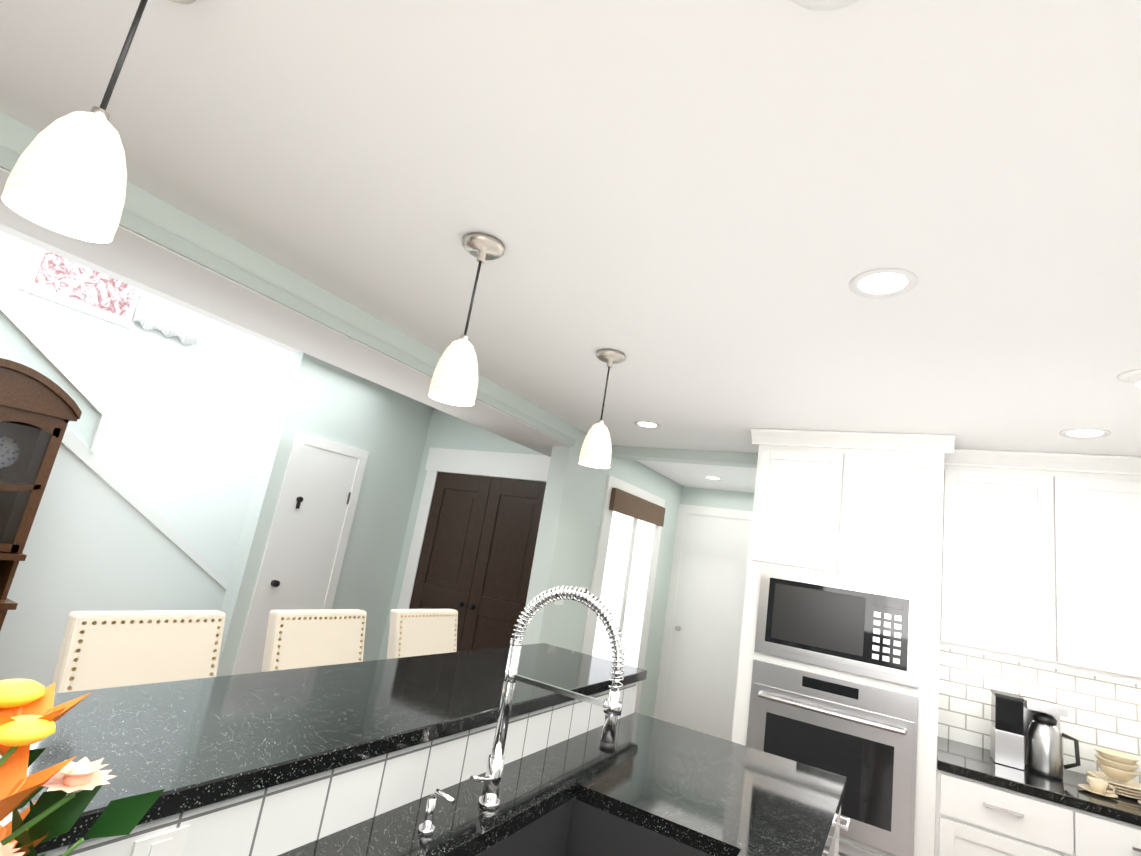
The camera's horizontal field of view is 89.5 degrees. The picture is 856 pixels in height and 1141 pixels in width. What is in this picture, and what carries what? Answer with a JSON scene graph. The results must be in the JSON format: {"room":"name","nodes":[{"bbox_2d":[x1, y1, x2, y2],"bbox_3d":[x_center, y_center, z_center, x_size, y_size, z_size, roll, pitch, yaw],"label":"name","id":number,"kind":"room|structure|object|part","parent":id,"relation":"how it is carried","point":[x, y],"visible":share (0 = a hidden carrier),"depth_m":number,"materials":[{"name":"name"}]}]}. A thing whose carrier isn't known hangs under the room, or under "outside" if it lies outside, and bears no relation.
{"room":"kitchen","nodes":[
{"label":"kitchen","id":0,"kind":"room"},
{"bbox_2d":[0,312,225,687],"bbox_3d":[-3.527,0.237,4.477,0.120,3.425,4.430,2,-14,30],"label":"wall","id":1,"kind":"structure","parent":0,"point":[95,542],"depth_m":4.22,"materials":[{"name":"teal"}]},
{"bbox_2d":[0,304,227,589],"bbox_3d":[-3.842,0.210,4.666,0.916,3.455,4.430,2,-14,30],"label":"trim","id":2,"kind":"structure","parent":1,"relation":"attached to","point":[99,464],"depth_m":4.41,"materials":[{"name":"white wood"}]},
{"bbox_2d":[0,231,291,582],"bbox_3d":[-5.223,-0.609,3.223,0.242,4.000,10.400,2,-14,30],"label":"wall","id":3,"kind":"structure","parent":0,"point":[187,400],"depth_m":5.49,"materials":[{"name":"white paint"}]},
{"bbox_2d":[0,224,300,351],"bbox_3d":[-2.732,-1.397,1.410,2.120,0.100,9.350,2,-14,30],"label":"ceiling","id":4,"kind":"structure","parent":0,"point":[85,262],"depth_m":3.51,"materials":[{"name":"white paint"}]},
{"bbox_2d":[0,111,575,456],"bbox_3d":[-2.093,-1.131,0.870,0.488,0.434,9.198,2,-14,30],"label":"beam","id":5,"kind":"structure","parent":4,"relation":"attached to","point":[158,244],"depth_m":2.22,"materials":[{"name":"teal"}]},
{"bbox_2d":[0,225,432,676],"bbox_3d":[-3.453,-0.541,2.185,0.150,4.000,10.400,2,-14,30],"label":"wall","id":6,"kind":"structure","parent":0,"point":[386,428],"depth_m":4.88,"materials":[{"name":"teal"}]},
{"bbox_2d":[232,431,368,674],"bbox_3d":[-2.070,1.143,4.453,0.055,2.130,0.700,2,-14,30],"label":"door","id":7,"kind":"structure","parent":6,"relation":"attached to","point":[305,550],"depth_m":4.48,"materials":[{"name":"white wood"}]},
{"bbox_2d":[378,408,550,659],"bbox_3d":[-0.832,1.150,4.987,1.950,2.730,0.210,2,-14,30],"label":"wall","id":8,"kind":"structure","parent":0,"point":[469,546],"depth_m":5.01,"materials":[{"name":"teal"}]},
{"bbox_2d":[0,0,1140,492],"bbox_3d":[0.451,-0.758,0.550,4.280,0.100,11.300,2,-14,30],"label":"ceiling","id":9,"kind":"structure","parent":0,"point":[700,214],"depth_m":1.38,"materials":[{"name":"white paint"}]},
{"bbox_2d":[1,0,195,242],"bbox_3d":[-0.745,-0.560,0.936,0.134,0.499,0.134,2,-14,30],"label":"pendant light","id":10,"kind":"object","parent":9,"relation":"hanging from","point":[68,176],"visible":1,"depth_m":0.88,"materials":[{"name":"white glass"}]},
{"bbox_3d":[-0.770,-0.409,0.904,0.134,0.185,0.134,2,-14,30],"label":"lamp shade","id":11,"kind":"part","parent":10,"relation":"part of","materials":[{"name":"white glass"}]},
{"bbox_3d":[-0.732,-0.640,0.953,0.128,0.334,0.128,2,-14,30],"label":"cord","id":12,"kind":"part","parent":10,"relation":"part of","materials":[{"name":"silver metal"}]},
{"bbox_2d":[428,232,504,405],"bbox_3d":[-0.303,-0.322,1.707,0.134,0.499,0.134,2,-14,30],"label":"pendant light","id":13,"kind":"object","parent":9,"relation":"hanging from","point":[454,380],"visible":1,"depth_m":1.65,"materials":[{"name":"white glass"}]},
{"bbox_3d":[-0.328,-0.171,1.674,0.134,0.185,0.134,2,-14,30],"label":"lamp shade","id":14,"kind":"part","parent":13,"relation":"part of","materials":[{"name":"white glass"}]},
{"bbox_3d":[-0.290,-0.402,1.724,0.128,0.334,0.128,2,-14,30],"label":"cord","id":15,"kind":"part","parent":13,"relation":"part of","materials":[{"name":"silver metal"}]},
{"bbox_2d":[579,349,625,468],"bbox_3d":[0.139,-0.084,2.477,0.134,0.499,0.134,2,-14,30],"label":"pendant light","id":16,"kind":"object","parent":9,"relation":"hanging from","point":[596,451],"visible":1,"depth_m":2.41,"materials":[{"name":"white glass"}]},
{"bbox_3d":[0.114,0.068,2.445,0.134,0.185,0.134,2,-14,30],"label":"lamp shade","id":17,"kind":"part","parent":16,"relation":"part of","materials":[{"name":"white glass"}]},
{"bbox_3d":[0.152,-0.163,2.495,0.128,0.334,0.128,2,-14,30],"label":"cord","id":18,"kind":"part","parent":16,"relation":"part of","materials":[{"name":"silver metal"}]},
{"bbox_2d":[634,421,659,428],"bbox_3d":[0.493,-0.020,3.699,0.170,0.004,0.170,2,-14,30],"label":"recessed light","id":19,"kind":"object","parent":9,"relation":"in","point":[647,424],"visible":1,"depth_m":3.70,"materials":[{"name":"white"}]},
{"bbox_2d":[611,446,757,467],"bbox_3d":[0.886,0.216,4.326,1.320,0.075,0.150,2,-14,30],"label":"header beam","id":20,"kind":"structure","parent":9,"relation":"attached to","point":[734,459],"depth_m":4.27,"materials":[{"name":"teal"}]},
{"bbox_2d":[704,476,722,479],"bbox_3d":[1.319,0.464,5.319,0.170,0.004,0.170,2,-14,30],"label":"recessed light","id":21,"kind":"object","parent":9,"relation":"in","point":[712,478],"visible":0.98,"depth_m":5.32,"materials":[{"name":"white"}]},
{"bbox_2d":[791,0,859,9],"bbox_3d":[0.374,-0.662,0.802,0.170,0.004,0.170,2,-14,30],"label":"recessed light","id":22,"kind":"object","parent":9,"relation":"in","point":[822,4],"visible":1,"depth_m":0.88,"materials":[{"name":"white"}]},
{"bbox_2d":[849,268,917,297],"bbox_3d":[0.876,-0.405,1.616,0.170,0.004,0.170,2,-14,30],"label":"recessed light","id":23,"kind":"object","parent":9,"relation":"in","point":[884,282],"visible":1,"depth_m":1.61,"materials":[{"name":"white"}]},
{"bbox_2d":[1060,428,1110,438],"bbox_3d":[2.273,0.024,2.544,0.170,0.004,0.170,2,-14,30],"label":"recessed light","id":24,"kind":"object","parent":9,"relation":"in","point":[1083,433],"visible":1,"depth_m":2.54,"materials":[{"name":"white"}]},
{"bbox_2d":[1117,369,1140,386],"bbox_3d":[1.906,-0.160,1.905,0.140,0.030,0.140,2,-14,30],"label":"recessed light","id":25,"kind":"object","parent":9,"relation":"in","point":[1133,377],"visible":1,"depth_m":1.91,"materials":[{"name":"white"}]},
{"bbox_2d":[521,428,681,716],"bbox_3d":[0.402,1.349,4.969,0.210,2.730,2.450,2,-14,30],"label":"wall","id":26,"kind":"structure","parent":0,"point":[568,532],"depth_m":4.31,"materials":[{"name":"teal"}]},
{"bbox_2d":[555,587,563,604],"bbox_3d":[-0.070,1.184,4.053,0.009,0.120,0.115,2,-14,30],"label":"switch plate","id":27,"kind":"object","parent":26,"relation":"attached to","point":[559,602],"depth_m":4.04,"materials":[{"name":"white plastic"}]},
{"bbox_2d":[581,475,664,712],"bbox_3d":[0.445,1.617,4.952,0.020,2.220,1.300,2,-14,30],"label":"window","id":28,"kind":"structure","parent":26,"relation":"in","point":[624,572],"depth_m":4.99,"materials":[{"name":"white glass"}]},
{"bbox_2d":[609,487,665,526],"bbox_3d":[0.619,0.720,5.129,0.038,0.180,1.160,2,-14,30],"label":"roman shade","id":29,"kind":"object","parent":28,"relation":"attached to","point":[622,502],"depth_m":5.01,"materials":[{"name":"brown fabric"}]},
{"bbox_2d":[654,487,753,740],"bbox_3d":[1.595,1.840,5.643,1.620,2.440,0.220,2,-14,30],"label":"door","id":30,"kind":"structure","parent":0,"point":[697,677],"depth_m":5.73,"materials":[{"name":"white wood"}]},
{"bbox_2d":[943,449,1140,684],"bbox_3d":[2.466,0.681,2.976,0.956,1.028,0.349,2,-14,30],"label":"upper cabinet","id":31,"kind":"object","parent":0,"relation":"attached to","point":[1044,567],"depth_m":2.85,"materials":[{"name":"white wood"}]},
{"bbox_3d":[-1.665,1.832,1.978,12.000,0.100,13.000,2,-14,30],"label":"floor","id":32,"kind":"structure","parent":0,"visible":0},
{"bbox_2d":[0,358,81,630],"bbox_3d":[-3.786,0.620,3.415,0.490,2.164,0.864,2,-14,30],"label":"hutch","id":33,"kind":"object","parent":32,"relation":"on","point":[39,411],"visible":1,"depth_m":3.71,"materials":[{"name":"brown wood"}]},
{"bbox_2d":[52,610,225,692],"bbox_3d":[-1.282,1.180,1.685,0.508,1.160,0.460,2,-14,30],"label":"bar stool","id":34,"kind":"object","parent":32,"relation":"on","point":[103,649],"visible":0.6,"depth_m":1.83,"materials":[{"name":"beige leather"}]},
{"bbox_2d":[261,609,366,671],"bbox_3d":[-0.965,1.351,2.238,0.508,1.160,0.460,2,-14,30],"label":"bar stool","id":35,"kind":"object","parent":32,"relation":"on","point":[295,639],"visible":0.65,"depth_m":2.38,"materials":[{"name":"beige leather"}]},
{"bbox_2d":[387,609,457,658],"bbox_3d":[-0.653,1.519,2.783,0.508,1.160,0.460,2,-14,30],"label":"bar stool","id":36,"kind":"object","parent":32,"relation":"on","point":[416,632],"visible":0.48,"depth_m":2.92,"materials":[{"name":"beige leather"}]},
{"bbox_2d":[34,678,849,855],"bbox_3d":[-0.275,1.312,1.290,1.442,1.060,2.725,2,-14,30],"label":"kitchen island","id":37,"kind":"object","parent":32,"relation":"on","point":[516,747],"depth_m":1.54,"materials":[{"name":"white"}]},
{"bbox_2d":[0,643,646,845],"bbox_3d":[-0.562,0.770,1.637,0.575,0.040,2.780,2,-14,30],"label":"island countertop","id":38,"kind":"structure","parent":37,"relation":"on","point":[192,740],"depth_m":1.33,"materials":[{"name":"black stone"}]},
{"bbox_2d":[0,679,164,855],"bbox_3d":[-0.655,0.454,0.524,0.384,0.436,0.273,2,-14,30],"label":"flowers","id":39,"kind":"object","parent":38,"relation":"on","point":[30,714],"visible":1,"depth_m":0.57,"materials":[{"name":"plant"}]},
{"bbox_2d":[469,586,625,809],"bbox_3d":[-0.055,0.676,1.408,0.349,0.568,0.139,2,-14,30],"label":"faucet","id":40,"kind":"object","parent":37,"relation":"on","point":[612,706],"depth_m":1.46,"materials":[{"name":"silver metal"}]},
{"bbox_2d":[364,795,745,855],"bbox_3d":[0.032,1.111,1.244,0.504,0.231,0.714,2,-14,30],"label":"sink","id":41,"kind":"object","parent":37,"relation":"in","point":[575,825],"depth_m":1.58,"materials":[{"name":"black stone"}]},
{"bbox_2d":[779,810,838,855],"bbox_3d":[0.693,1.579,1.591,0.061,0.767,0.590,2,-14,30],"label":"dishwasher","id":42,"kind":"object","parent":37,"relation":"in","point":[830,850],"depth_m":1.79,"materials":[{"name":"silver metal"}]},
{"bbox_2d":[731,429,946,855],"bbox_3d":[1.471,1.291,3.179,0.920,2.438,0.648,2,-14,30],"label":"tall cabinet","id":43,"kind":"object","parent":32,"relation":"on","point":[903,610],"depth_m":2.94,"materials":[{"name":"white wood"}]},
{"bbox_2d":[939,769,1140,855],"bbox_3d":[2.166,2.078,2.555,0.956,0.880,0.618,2,-14,30],"label":"base cabinet","id":44,"kind":"object","parent":32,"relation":"on","point":[978,817],"depth_m":2.45,"materials":[{"name":"white wood"}]},
{"bbox_2d":[943,737,1140,820],"bbox_3d":[2.234,1.632,2.642,0.955,0.040,0.618,2,-14,30],"label":"countertop","id":45,"kind":"structure","parent":44,"relation":"on","point":[959,756],"depth_m":2.55,"materials":[{"name":"black stone"}]},
{"bbox_2d":[990,689,1080,778],"bbox_3d":[2.239,1.478,2.785,0.323,0.315,0.216,2,-14,30],"label":"coffee maker","id":46,"kind":"object","parent":45,"relation":"on","point":[1024,730],"visible":1,"depth_m":2.73,"materials":[{"name":"silver metal"}]},
{"bbox_2d":[1078,747,1140,803],"bbox_3d":[2.429,1.537,2.542,0.320,0.162,0.340,2,-14,30],"label":"dishes","id":47,"kind":"object","parent":45,"relation":"on","point":[1118,774],"visible":1,"depth_m":2.55,"materials":[{"name":"beige ceramic"}]}
]}

